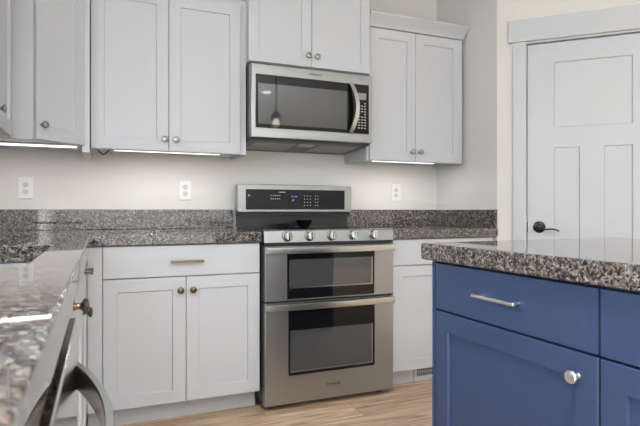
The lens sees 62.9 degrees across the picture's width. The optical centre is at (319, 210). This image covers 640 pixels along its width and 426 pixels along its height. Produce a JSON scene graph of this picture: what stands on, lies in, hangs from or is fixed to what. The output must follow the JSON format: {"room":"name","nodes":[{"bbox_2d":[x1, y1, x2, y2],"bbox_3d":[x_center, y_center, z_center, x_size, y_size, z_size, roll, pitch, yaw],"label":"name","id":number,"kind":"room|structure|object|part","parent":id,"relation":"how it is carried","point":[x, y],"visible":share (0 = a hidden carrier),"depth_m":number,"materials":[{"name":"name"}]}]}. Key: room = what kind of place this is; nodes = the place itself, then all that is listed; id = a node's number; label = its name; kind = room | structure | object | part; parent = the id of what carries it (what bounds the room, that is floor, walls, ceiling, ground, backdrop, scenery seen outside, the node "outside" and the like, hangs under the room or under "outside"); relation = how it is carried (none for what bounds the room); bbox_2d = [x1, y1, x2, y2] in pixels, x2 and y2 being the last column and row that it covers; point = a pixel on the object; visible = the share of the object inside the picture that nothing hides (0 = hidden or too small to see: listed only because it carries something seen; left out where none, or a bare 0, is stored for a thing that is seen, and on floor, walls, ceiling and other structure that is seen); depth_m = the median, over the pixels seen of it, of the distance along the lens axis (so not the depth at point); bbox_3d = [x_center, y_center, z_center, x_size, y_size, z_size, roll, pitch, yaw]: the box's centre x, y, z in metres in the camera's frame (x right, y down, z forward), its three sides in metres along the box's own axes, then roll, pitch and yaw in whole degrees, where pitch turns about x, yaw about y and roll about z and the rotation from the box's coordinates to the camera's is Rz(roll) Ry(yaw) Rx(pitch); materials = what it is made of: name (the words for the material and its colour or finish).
{"room":"kitchen","nodes":[
{"label":"kitchen","id":0,"kind":"room"},
{"bbox_2d":[0,0,435,282],"bbox_3d":[-0.534,-0.340,3.334,3.207,2.740,0.120,0,0,-23],"label":"wall","id":1,"kind":"structure","parent":0,"point":[61,179],"depth_m":3.18,"materials":[{"name":"white paint"}]},
{"bbox_2d":[18,177,32,198],"bbox_3d":[-1.589,-0.121,2.823,0.071,0.116,0.008,0,0,-23],"label":"wall outlet","id":2,"kind":"object","parent":1,"relation":"attached to","point":[25,184],"visible":1,"depth_m":2.82,"materials":[{"name":"white plastic"}]},
{"bbox_2d":[22,181,28,187],"bbox_3d":[-1.589,-0.141,2.821,0.034,0.034,0.002,0,0,-23],"label":"receptacle","id":3,"kind":"object","parent":2,"relation":"attached to","point":[25,184],"depth_m":2.82,"materials":[{"name":"white"}]},
{"bbox_2d":[22,189,28,194],"bbox_3d":[-1.589,-0.102,2.821,0.034,0.034,0.002,0,0,-23],"label":"receptacle","id":4,"kind":"object","parent":2,"relation":"attached to","point":[24,191],"depth_m":2.82,"materials":[{"name":"white"}]},
{"bbox_2d":[0,0,90,159],"bbox_3d":[-1.463,-0.735,2.538,0.636,0.901,0.629,0,0,-23],"label":"upper cabinet","id":5,"kind":"object","parent":1,"relation":"attached to","point":[51,39],"visible":0.98,"depth_m":2.40,"materials":[{"name":"grey paint"}]},
{"bbox_3d":[-1.457,-0.322,2.231,0.410,0.016,0.018,0,0,-23],"label":"rail","id":6,"kind":"part","parent":5,"relation":"part of","materials":[{"name":"grey paint"}]},
{"bbox_2d":[0,141,78,147],"bbox_3d":[-1.463,-0.322,2.532,0.535,0.015,0.032,0,0,-23],"label":"light","id":7,"kind":"object","parent":5,"relation":"attached to","point":[1,142],"visible":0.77,"depth_m":2.55,"materials":[{"name":"white plastic"}]},
{"bbox_2d":[0,143,76,147],"bbox_3d":[-1.463,-0.318,2.532,0.519,0.006,0.018,0,0,-23],"label":"diffuser","id":8,"kind":"object","parent":7,"relation":"attached to","point":[15,144],"depth_m":2.56,"materials":[{"name":"white"}]},
{"bbox_3d":[-1.221,-0.381,2.319,0.030,0.033,0.033,0,0,22],"label":"knob","id":9,"kind":"part","parent":5,"relation":"part of","materials":[{"name":"grey metal"}]},
{"bbox_3d":[-1.222,-0.322,2.434,0.018,0.015,0.267,0,0,22],"label":"rail","id":10,"kind":"part","parent":5,"relation":"part of","materials":[{"name":"grey paint"}]},
{"bbox_3d":[-1.204,-0.734,2.427,0.019,0.836,0.267,0,0,22],"label":"door","id":11,"kind":"part","parent":5,"relation":"part of","materials":[{"name":"grey paint"}]},
{"bbox_3d":[-1.224,-0.735,2.747,0.033,0.901,0.426,0,0,-23],"label":"panel","id":12,"kind":"part","parent":5,"relation":"part of","materials":[{"name":"grey paint"}]},
{"bbox_2d":[0,209,232,230],"bbox_3d":[-1.200,0.051,2.979,1.422,0.113,0.020,0,0,-23],"label":"backsplash","id":13,"kind":"structure","parent":1,"relation":"attached to","point":[10,219],"depth_m":2.97,"materials":[{"name":"grey stone"}]},
{"bbox_2d":[91,0,245,159],"bbox_3d":[-0.843,-0.791,2.931,0.807,0.954,0.382,0,0,-23],"label":"upper cabinet","id":14,"kind":"object","parent":1,"relation":"attached to","point":[167,75],"visible":1,"depth_m":2.79,"materials":[{"name":"grey paint"}]},
{"bbox_3d":[-0.985,-0.734,2.720,0.378,0.836,0.020,0,0,-23],"label":"door","id":15,"kind":"part","parent":14,"relation":"part of","materials":[{"name":"grey paint"}]},
{"bbox_3d":[-0.819,-0.377,2.763,0.033,0.033,0.030,0,0,-23],"label":"knob","id":16,"kind":"part","parent":14,"relation":"part of","materials":[{"name":"grey metal"}]},
{"bbox_2d":[114,150,219,154],"bbox_3d":[-0.825,-0.322,2.858,0.573,0.015,0.032,0,0,-23],"label":"light","id":17,"kind":"object","parent":14,"relation":"attached to","point":[114,150],"visible":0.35,"depth_m":2.84,"materials":[{"name":"white plastic"}]},
{"bbox_3d":[-0.765,-0.377,2.785,0.033,0.033,0.030,0,0,-23],"label":"knob","id":18,"kind":"part","parent":14,"relation":"part of","materials":[{"name":"grey metal"}]},
{"bbox_3d":[-0.628,-0.734,2.870,0.388,0.836,0.020,0,0,-23],"label":"door","id":19,"kind":"part","parent":14,"relation":"part of","materials":[{"name":"grey paint"}]},
{"bbox_3d":[-0.495,-0.750,3.120,0.018,0.871,0.301,0,0,-23],"label":"panel","id":20,"kind":"part","parent":14,"relation":"part of","materials":[{"name":"grey paint"}]},
{"bbox_2d":[179,181,190,199],"bbox_3d":[-0.812,-0.121,3.148,0.071,0.116,0.008,0,0,-23],"label":"wall outlet","id":21,"kind":"object","parent":1,"relation":"attached to","point":[184,186],"visible":1,"depth_m":3.15,"materials":[{"name":"white plastic"}]},
{"bbox_2d":[246,0,369,75],"bbox_3d":[-0.110,-1.146,3.223,0.769,0.620,0.408,0,0,-23],"label":"upper cabinet","id":22,"kind":"object","parent":1,"relation":"attached to","point":[323,35],"visible":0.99,"depth_m":3.06,"materials":[{"name":"grey paint"}]},
{"bbox_3d":[-0.470,-1.146,3.110,0.018,0.620,0.339,0,0,-23],"label":"panel","id":23,"kind":"part","parent":22,"relation":"part of","materials":[{"name":"grey paint"}]},
{"bbox_3d":[-0.227,-1.137,2.996,0.377,0.598,0.020,0,0,-23],"label":"door","id":24,"kind":"part","parent":22,"relation":"part of","materials":[{"name":"grey paint"}]},
{"bbox_2d":[246,63,371,154],"bbox_3d":[-0.102,-0.596,3.192,0.754,0.438,0.468,0,0,-23],"label":"microwave oven","id":25,"kind":"object","parent":22,"relation":"attached to","point":[289,109],"visible":1,"depth_m":3.02,"materials":[{"name":"grey metal"}]},
{"bbox_3d":[-0.097,-0.609,3.017,0.572,0.292,0.039,0,0,-23],"label":"door glass","id":26,"kind":"part","parent":25,"relation":"part of","materials":[{"name":"black"}]},
{"bbox_2d":[246,137,368,154],"bbox_3d":[-0.113,-0.394,3.219,0.742,0.034,0.403,0,0,-23],"label":"hood","id":27,"kind":"object","parent":25,"relation":"attached to","point":[313,145],"depth_m":3.13,"materials":[{"name":"grey"}]},
{"bbox_3d":[0.202,-0.610,3.089,0.067,0.302,0.029,0,0,27],"label":"handle","id":28,"kind":"part","parent":25,"relation":"part of","materials":[{"name":"silver metal"}]},
{"bbox_3d":[0.228,-0.609,3.153,0.128,0.292,0.039,0,0,-23],"label":"control panel","id":29,"kind":"part","parent":25,"relation":"part of","materials":[{"name":"black glass"}]},
{"bbox_3d":[0.126,-1.137,3.144,0.382,0.598,0.020,0,0,-23],"label":"door","id":30,"kind":"part","parent":22,"relation":"part of","materials":[{"name":"grey paint"}]},
{"bbox_2d":[347,210,434,225],"bbox_3d":[0.503,0.051,3.691,0.732,0.113,0.020,0,0,-23],"label":"backsplash","id":31,"kind":"structure","parent":1,"relation":"attached to","point":[355,217],"depth_m":3.68,"materials":[{"name":"grey stone"}]},
{"bbox_2d":[391,184,399,200],"bbox_3d":[0.540,-0.127,3.713,0.071,0.116,0.008,0,0,-23],"label":"wall outlet","id":32,"kind":"object","parent":1,"relation":"attached to","point":[395,188],"visible":1,"depth_m":3.71,"materials":[{"name":"white plastic"}]},
{"bbox_2d":[344,10,469,167],"bbox_3d":[0.585,-0.772,3.528,0.748,0.916,0.382,0,0,-23],"label":"upper cabinet","id":33,"kind":"object","parent":1,"relation":"attached to","point":[416,63],"visible":0.94,"depth_m":3.38,"materials":[{"name":"grey paint"}]},
{"bbox_3d":[0.233,-0.731,3.425,0.018,0.834,0.301,0,0,-23],"label":"panel","id":34,"kind":"part","parent":33,"relation":"part of","materials":[{"name":"grey paint"}]},
{"bbox_3d":[0.459,-0.729,3.325,0.332,0.826,0.020,0,0,-23],"label":"door","id":35,"kind":"part","parent":33,"relation":"part of","materials":[{"name":"grey paint"}]},
{"bbox_2d":[375,161,433,163],"bbox_3d":[0.550,-0.322,3.433,0.485,0.015,0.032,0,0,-23],"label":"light","id":36,"kind":"object","parent":33,"relation":"attached to","point":[375,161],"visible":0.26,"depth_m":3.43,"materials":[{"name":"white plastic"}]},
{"bbox_3d":[0.623,-0.731,3.414,0.731,0.834,0.018,0,0,-23],"label":"frame","id":37,"kind":"part","parent":33,"relation":"part of","materials":[{"name":"grey paint"}]},
{"bbox_3d":[0.585,-1.190,3.528,0.748,0.082,0.382,0,0,-23],"label":"crown moulding","id":38,"kind":"part","parent":33,"relation":"part of","materials":[{"name":"grey paint"}]},
{"bbox_3d":[0.779,-0.729,3.458,0.356,0.826,0.020,0,0,-23],"label":"door","id":39,"kind":"part","parent":33,"relation":"part of","materials":[{"name":"grey paint"}]},
{"bbox_3d":[0.890,-0.731,3.700,0.018,0.834,0.301,0,0,-23],"label":"panel","id":40,"kind":"part","parent":33,"relation":"part of","materials":[{"name":"grey paint"}]},
{"bbox_2d":[86,379,431,425],"bbox_3d":[2.696,1.055,0.435,6.930,0.050,7.962,0,0,-23],"label":"floor","id":41,"kind":"structure","parent":0,"point":[409,403],"depth_m":2.65,"materials":[{"name":"brown wood"}]},
{"bbox_2d":[0,262,89,425],"bbox_3d":[-0.905,0.597,1.249,0.655,0.866,0.912,0,0,-23],"label":"base cabinet","id":42,"kind":"object","parent":41,"relation":"on","point":[79,305],"visible":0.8,"depth_m":1.64,"materials":[{"name":"grey paint"}]},
{"bbox_3d":[-0.731,0.623,1.566,0.020,0.604,0.448,0,0,-23],"label":"door","id":43,"kind":"part","parent":42,"relation":"part of","materials":[{"name":"grey paint"}]},
{"bbox_3d":[-0.558,0.224,1.224,0.035,0.038,0.038,0,0,-23],"label":"knob","id":44,"kind":"part","parent":42,"relation":"part of","materials":[{"name":"brown metal"}]},
{"bbox_2d":[38,318,114,425],"bbox_3d":[-0.572,0.611,0.559,0.656,0.838,0.598,0,0,-23],"label":"dishwasher","id":45,"kind":"object","parent":41,"relation":"on","point":[70,376],"visible":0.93,"depth_m":0.73,"materials":[{"name":"grey metal"}]},
{"bbox_3d":[-0.342,0.558,0.655,0.045,0.733,0.598,0,0,-23],"label":"door panel","id":46,"kind":"part","parent":45,"relation":"part of","materials":[{"name":"silver metal"}]},
{"bbox_3d":[-0.299,0.293,0.673,0.065,0.043,0.595,0,0,-23],"label":"bar handle","id":47,"kind":"part","parent":45,"relation":"part of","materials":[{"name":"silver metal"}]},
{"bbox_2d":[82,261,93,425],"bbox_3d":[-1.199,0.597,1.951,0.653,0.866,0.606,0,0,-23],"label":"base cabinet","id":48,"kind":"object","parent":41,"relation":"on","point":[84,276],"visible":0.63,"depth_m":2.19,"materials":[{"name":"grey paint"}]},
{"bbox_3d":[-0.936,0.242,2.058,0.020,0.148,0.588,0,0,-23],"label":"drawer","id":49,"kind":"part","parent":48,"relation":"part of","materials":[{"name":"grey paint"}]},
{"bbox_3d":[-0.936,0.623,2.058,0.020,0.604,0.588,0,0,-23],"label":"door","id":50,"kind":"part","parent":48,"relation":"part of","materials":[{"name":"grey paint"}]},
{"bbox_3d":[-0.816,0.358,1.838,0.033,0.036,0.036,0,0,-23],"label":"knob","id":51,"kind":"part","parent":48,"relation":"part of","materials":[{"name":"brown metal"}]},
{"bbox_3d":[-0.913,0.240,2.068,0.032,0.012,0.158,0,0,-23],"label":"pull handle","id":52,"kind":"part","parent":48,"relation":"part of","materials":[{"name":"brown metal"}]},
{"bbox_2d":[87,242,259,425],"bbox_3d":[-0.795,0.597,2.797,0.808,0.866,0.652,0,0,-23],"label":"base cabinet","id":53,"kind":"object","parent":41,"relation":"on","point":[173,330],"visible":0.98,"depth_m":2.52,"materials":[{"name":"grey paint"}]},
{"bbox_2d":[0,228,260,425],"bbox_3d":[-0.611,0.135,1.544,1.442,0.055,3.121,0,0,-23],"label":"countertop","id":54,"kind":"structure","parent":53,"relation":"on","point":[37,298],"depth_m":0.72,"materials":[{"name":"grey stone"}]},
{"bbox_2d":[0,263,27,268],"bbox_3d":[-0.903,0.257,1.232,0.461,0.185,0.786,0,0,-23],"label":"sink","id":55,"kind":"object","parent":54,"relation":"in","point":[3,265],"visible":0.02,"depth_m":1.62,"materials":[{"name":"grey metal"}]},
{"bbox_3d":[-0.826,0.623,2.476,0.371,0.604,0.020,0,0,-23],"label":"door","id":56,"kind":"part","parent":53,"relation":"part of","materials":[{"name":"grey paint"}]},
{"bbox_3d":[-0.670,0.384,2.514,0.033,0.033,0.030,0,0,-23],"label":"knob","id":57,"kind":"part","parent":53,"relation":"part of","materials":[{"name":"brown metal"}]},
{"bbox_3d":[-0.655,0.242,2.547,0.742,0.148,0.020,0,0,-23],"label":"drawer","id":58,"kind":"part","parent":53,"relation":"part of","materials":[{"name":"grey paint"}]},
{"bbox_3d":[-0.640,0.245,2.526,0.158,0.012,0.032,0,0,-23],"label":"pull handle","id":59,"kind":"part","parent":53,"relation":"part of","materials":[{"name":"brown metal"}]},
{"bbox_3d":[-0.615,0.384,2.537,0.033,0.033,0.030,0,0,-23],"label":"knob","id":60,"kind":"part","parent":53,"relation":"part of","materials":[{"name":"brown metal"}]},
{"bbox_3d":[-0.483,0.623,2.619,0.368,0.604,0.020,0,0,-23],"label":"door","id":61,"kind":"part","parent":53,"relation":"part of","materials":[{"name":"grey paint"}]},
{"bbox_2d":[235,184,394,407],"bbox_3d":[-0.046,0.435,3.055,0.760,1.190,0.668,0,0,-23],"label":"range","id":62,"kind":"object","parent":41,"relation":"on","point":[327,300],"visible":1,"depth_m":2.80,"materials":[{"name":"grey metal"}]},
{"bbox_2d":[276,224,289,226],"bbox_3d":[-0.224,0.091,3.180,0.087,0.022,0.087,0,0,-23],"label":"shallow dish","id":63,"kind":"object","parent":62,"relation":"on","point":[278,225],"visible":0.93,"depth_m":3.15,"materials":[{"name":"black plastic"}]},
{"bbox_3d":[-0.165,0.132,2.683,0.058,0.058,0.028,0,0,-23],"label":"knob","id":64,"kind":"part","parent":62,"relation":"part of","materials":[{"name":"silver metal"}]},
{"bbox_3d":[-0.168,0.068,3.346,0.744,0.070,0.030,0,0,-23],"label":"panel","id":65,"kind":"part","parent":62,"relation":"part of","materials":[{"name":"grey"}]},
{"bbox_3d":[-0.144,-0.068,3.288,0.660,0.124,0.004,0,0,-23],"label":"display panel","id":66,"kind":"part","parent":62,"relation":"part of","materials":[{"name":"black glass"}]},
{"bbox_2d":[296,220,311,226],"bbox_3d":[-0.099,0.081,3.243,0.105,0.044,0.105,0,0,-23],"label":"bowl","id":67,"kind":"object","parent":62,"relation":"on","point":[301,223],"visible":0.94,"depth_m":3.21,"materials":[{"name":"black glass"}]},
{"bbox_2d":[237,226,370,232],"bbox_3d":[-0.054,0.109,3.072,0.752,0.012,0.560,0,0,-23],"label":"cooktop","id":68,"kind":"object","parent":62,"relation":"in","point":[254,228],"depth_m":2.99,"materials":[{"name":"black glass"}]},
{"bbox_3d":[-0.051,0.132,2.730,0.058,0.058,0.028,0,0,-23],"label":"knob","id":69,"kind":"part","parent":62,"relation":"part of","materials":[{"name":"silver metal"}]},
{"bbox_3d":[0.057,0.325,2.807,0.744,0.279,0.045,0,0,-23],"label":"oven door","id":70,"kind":"part","parent":62,"relation":"part of","materials":[{"name":"silver metal"}]},
{"bbox_3d":[0.057,0.736,2.807,0.744,0.521,0.045,0,0,-23],"label":"oven door","id":71,"kind":"part","parent":62,"relation":"part of","materials":[{"name":"silver metal"}]},
{"bbox_3d":[0.056,0.132,2.809,0.752,0.065,0.049,0,0,-23],"label":"control panel","id":72,"kind":"part","parent":62,"relation":"part of","materials":[{"name":"silver metal"}]},
{"bbox_3d":[0.072,0.204,2.766,0.741,0.034,0.044,0,0,-23],"label":"bar handle","id":73,"kind":"part","parent":62,"relation":"part of","materials":[{"name":"silver metal"}]},
{"bbox_3d":[0.072,0.494,2.766,0.741,0.034,0.044,0,0,-23],"label":"bar handle","id":74,"kind":"part","parent":62,"relation":"part of","materials":[{"name":"silver metal"}]},
{"bbox_3d":[0.066,0.329,2.788,0.486,0.150,0.002,0,0,-23],"label":"window trim","id":75,"kind":"part","parent":62,"relation":"part of","materials":[{"name":"grey metal"}]},
{"bbox_3d":[0.065,0.132,2.779,0.058,0.058,0.028,0,0,-23],"label":"knob","id":76,"kind":"part","parent":62,"relation":"part of","materials":[{"name":"silver metal"}]},
{"bbox_3d":[0.070,0.728,2.786,0.479,0.216,0.001,0,0,-23],"label":"window trim","id":77,"kind":"part","parent":62,"relation":"part of","materials":[{"name":"grey metal"}]},
{"bbox_3d":[0.182,0.132,2.828,0.058,0.058,0.028,0,0,-23],"label":"knob","id":78,"kind":"part","parent":62,"relation":"part of","materials":[{"name":"silver metal"}]},
{"bbox_3d":[0.298,0.132,2.876,0.058,0.058,0.028,0,0,-23],"label":"knob","id":79,"kind":"part","parent":62,"relation":"part of","materials":[{"name":"silver metal"}]},
{"bbox_2d":[392,237,492,384],"bbox_3d":[0.637,0.597,3.396,0.748,0.866,0.652,0,0,-23],"label":"base cabinet","id":80,"kind":"object","parent":41,"relation":"on","point":[412,274],"visible":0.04,"depth_m":3.05,"materials":[{"name":"grey paint"}]},
{"bbox_3d":[0.574,0.623,3.061,0.349,0.604,0.020,0,0,-23],"label":"door","id":81,"kind":"part","parent":80,"relation":"part of","materials":[{"name":"grey paint"}]},
{"bbox_2d":[414,367,431,380],"bbox_3d":[0.703,0.981,3.204,0.300,0.094,0.006,0,0,-23],"label":"vent","id":82,"kind":"object","parent":80,"relation":"attached to","point":[424,373],"visible":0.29,"depth_m":3.17,"materials":[{"name":"grey paint"}]},
{"bbox_2d":[355,225,497,238],"bbox_3d":[0.634,0.135,3.406,0.754,0.055,0.646,0,0,-23],"label":"countertop","id":83,"kind":"structure","parent":80,"relation":"on","point":[409,231],"depth_m":3.13,"materials":[{"name":"grey stone"}]},
{"bbox_3d":[0.733,0.242,3.128,0.695,0.148,0.020,0,0,-23],"label":"drawer","id":84,"kind":"part","parent":80,"relation":"part of","materials":[{"name":"grey paint"}]},
{"bbox_3d":[0.739,0.547,3.152,0.748,0.766,0.018,0,0,-23],"label":"frame","id":85,"kind":"part","parent":80,"relation":"part of","materials":[{"name":"grey paint"}]},
{"bbox_2d":[432,261,605,425],"bbox_3d":[0.755,0.597,1.556,0.656,0.866,0.648,0,0,-23],"label":"base cabinet","id":86,"kind":"object","parent":41,"relation":"on","point":[509,349],"visible":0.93,"depth_m":1.39,"materials":[{"name":"blue paint"}]},
{"bbox_3d":[0.476,0.242,1.420,0.036,0.011,0.166,0,0,-23],"label":"pull handle","id":87,"kind":"part","parent":86,"relation":"part of","materials":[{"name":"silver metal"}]},
{"bbox_3d":[0.502,0.244,1.429,0.020,0.146,0.603,0,0,-23],"label":"drawer","id":88,"kind":"part","parent":86,"relation":"part of","materials":[{"name":"blue paint"}]},
{"bbox_3d":[0.502,0.625,1.429,0.020,0.601,0.603,0,0,-23],"label":"door","id":89,"kind":"part","parent":86,"relation":"part of","materials":[{"name":"blue paint"}]},
{"bbox_3d":[0.513,0.547,1.454,0.018,0.766,0.648,0,0,-23],"label":"frame","id":90,"kind":"part","parent":86,"relation":"part of","materials":[{"name":"blue paint"}]},
{"bbox_3d":[0.576,0.378,1.190,0.029,0.031,0.031,0,0,-23],"label":"knob","id":91,"kind":"part","parent":86,"relation":"part of","materials":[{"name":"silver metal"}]},
{"bbox_2d":[601,287,639,425],"bbox_3d":[1.006,0.597,0.956,0.656,0.866,0.648,0,0,-23],"label":"base cabinet","id":92,"kind":"object","parent":41,"relation":"on","point":[620,308],"visible":0.92,"depth_m":1.10,"materials":[{"name":"blue paint"}]},
{"bbox_2d":[421,237,639,291],"bbox_3d":[1.150,0.135,0.985,0.912,0.055,2.030,0,0,-23],"label":"countertop","id":93,"kind":"structure","parent":92,"relation":"on","point":[613,262],"depth_m":1.37,"materials":[{"name":"grey stone"}]},
{"bbox_3d":[0.745,0.244,0.848,0.020,0.146,0.644,0,0,-23],"label":"drawer","id":94,"kind":"part","parent":92,"relation":"part of","materials":[{"name":"blue paint"}]},
{"bbox_3d":[0.745,0.625,0.848,0.020,0.601,0.644,0,0,-23],"label":"door","id":95,"kind":"part","parent":92,"relation":"part of","materials":[{"name":"blue paint"}]},
{"bbox_3d":[0.763,0.547,0.855,0.018,0.766,0.648,0,0,-23],"label":"frame","id":96,"kind":"part","parent":92,"relation":"part of","materials":[{"name":"blue paint"}]},
{"bbox_2d":[436,0,496,240],"bbox_3d":[1.036,-0.340,3.579,0.120,2.740,0.639,0,0,-23],"label":"wall","id":97,"kind":"structure","parent":0,"point":[471,184],"depth_m":3.44,"materials":[{"name":"white paint"}]},
{"bbox_2d":[435,210,496,227],"bbox_3d":[0.972,0.051,3.549,0.020,0.113,0.643,0,0,-23],"label":"backsplash","id":98,"kind":"structure","parent":97,"relation":"attached to","point":[469,218],"depth_m":3.49,"materials":[{"name":"grey stone"}]},
{"bbox_2d":[497,0,639,240],"bbox_3d":[1.913,-0.340,2.995,1.700,2.740,0.120,0,0,22],"label":"wall","id":99,"kind":"structure","parent":0,"point":[507,10],"depth_m":3.24,"materials":[{"name":"white paint"}]},
{"bbox_2d":[513,42,525,239],"bbox_3d":[1.222,0.001,3.203,0.075,2.058,0.018,0,0,22],"label":"trim","id":100,"kind":"structure","parent":99,"relation":"attached to","point":[519,49],"depth_m":3.19,"materials":[{"name":"grey paint"}]},
{"bbox_2d":[508,4,639,43],"bbox_3d":[1.595,-1.096,3.045,0.937,0.134,0.026,0,0,22],"label":"trim","id":101,"kind":"structure","parent":99,"relation":"attached to","point":[624,18],"depth_m":3.07,"materials":[{"name":"grey paint"}]},
{"bbox_2d":[526,30,639,239],"bbox_3d":[1.623,0.003,3.114,0.737,2.055,0.120,0,0,22],"label":"trim","id":102,"kind":"structure","parent":99,"relation":"attached to","point":[635,31],"depth_m":3.15,"materials":[{"name":"grey paint"}]},
{"bbox_2d":[527,33,639,239],"bbox_3d":[1.598,0.003,3.063,0.718,2.030,0.086,0,0,22],"label":"door","id":103,"kind":"structure","parent":99,"relation":"in","point":[583,95],"depth_m":3.09,"materials":[{"name":"grey paint"}]},
{"bbox_3d":[-0.445,-0.340,-0.879,0.120,2.740,7.722,0,0,-23],"label":"wall","id":104,"kind":"structure","parent":0,"visible":0},
{"bbox_2d":[0,0,11,137],"bbox_3d":[-1.381,-0.750,1.994,0.365,0.871,0.446,0,0,-23],"label":"upper cabinet","id":105,"kind":"object","parent":104,"relation":"attached to","point":[5,5],"visible":1,"depth_m":2.14,"materials":[{"name":"grey paint"}]},
{"bbox_3d":[-1.173,-0.377,1.932,0.030,0.033,0.033,0,0,-23],"label":"knob","id":106,"kind":"part","parent":105,"relation":"part of","materials":[{"name":"grey metal"}]}
]}

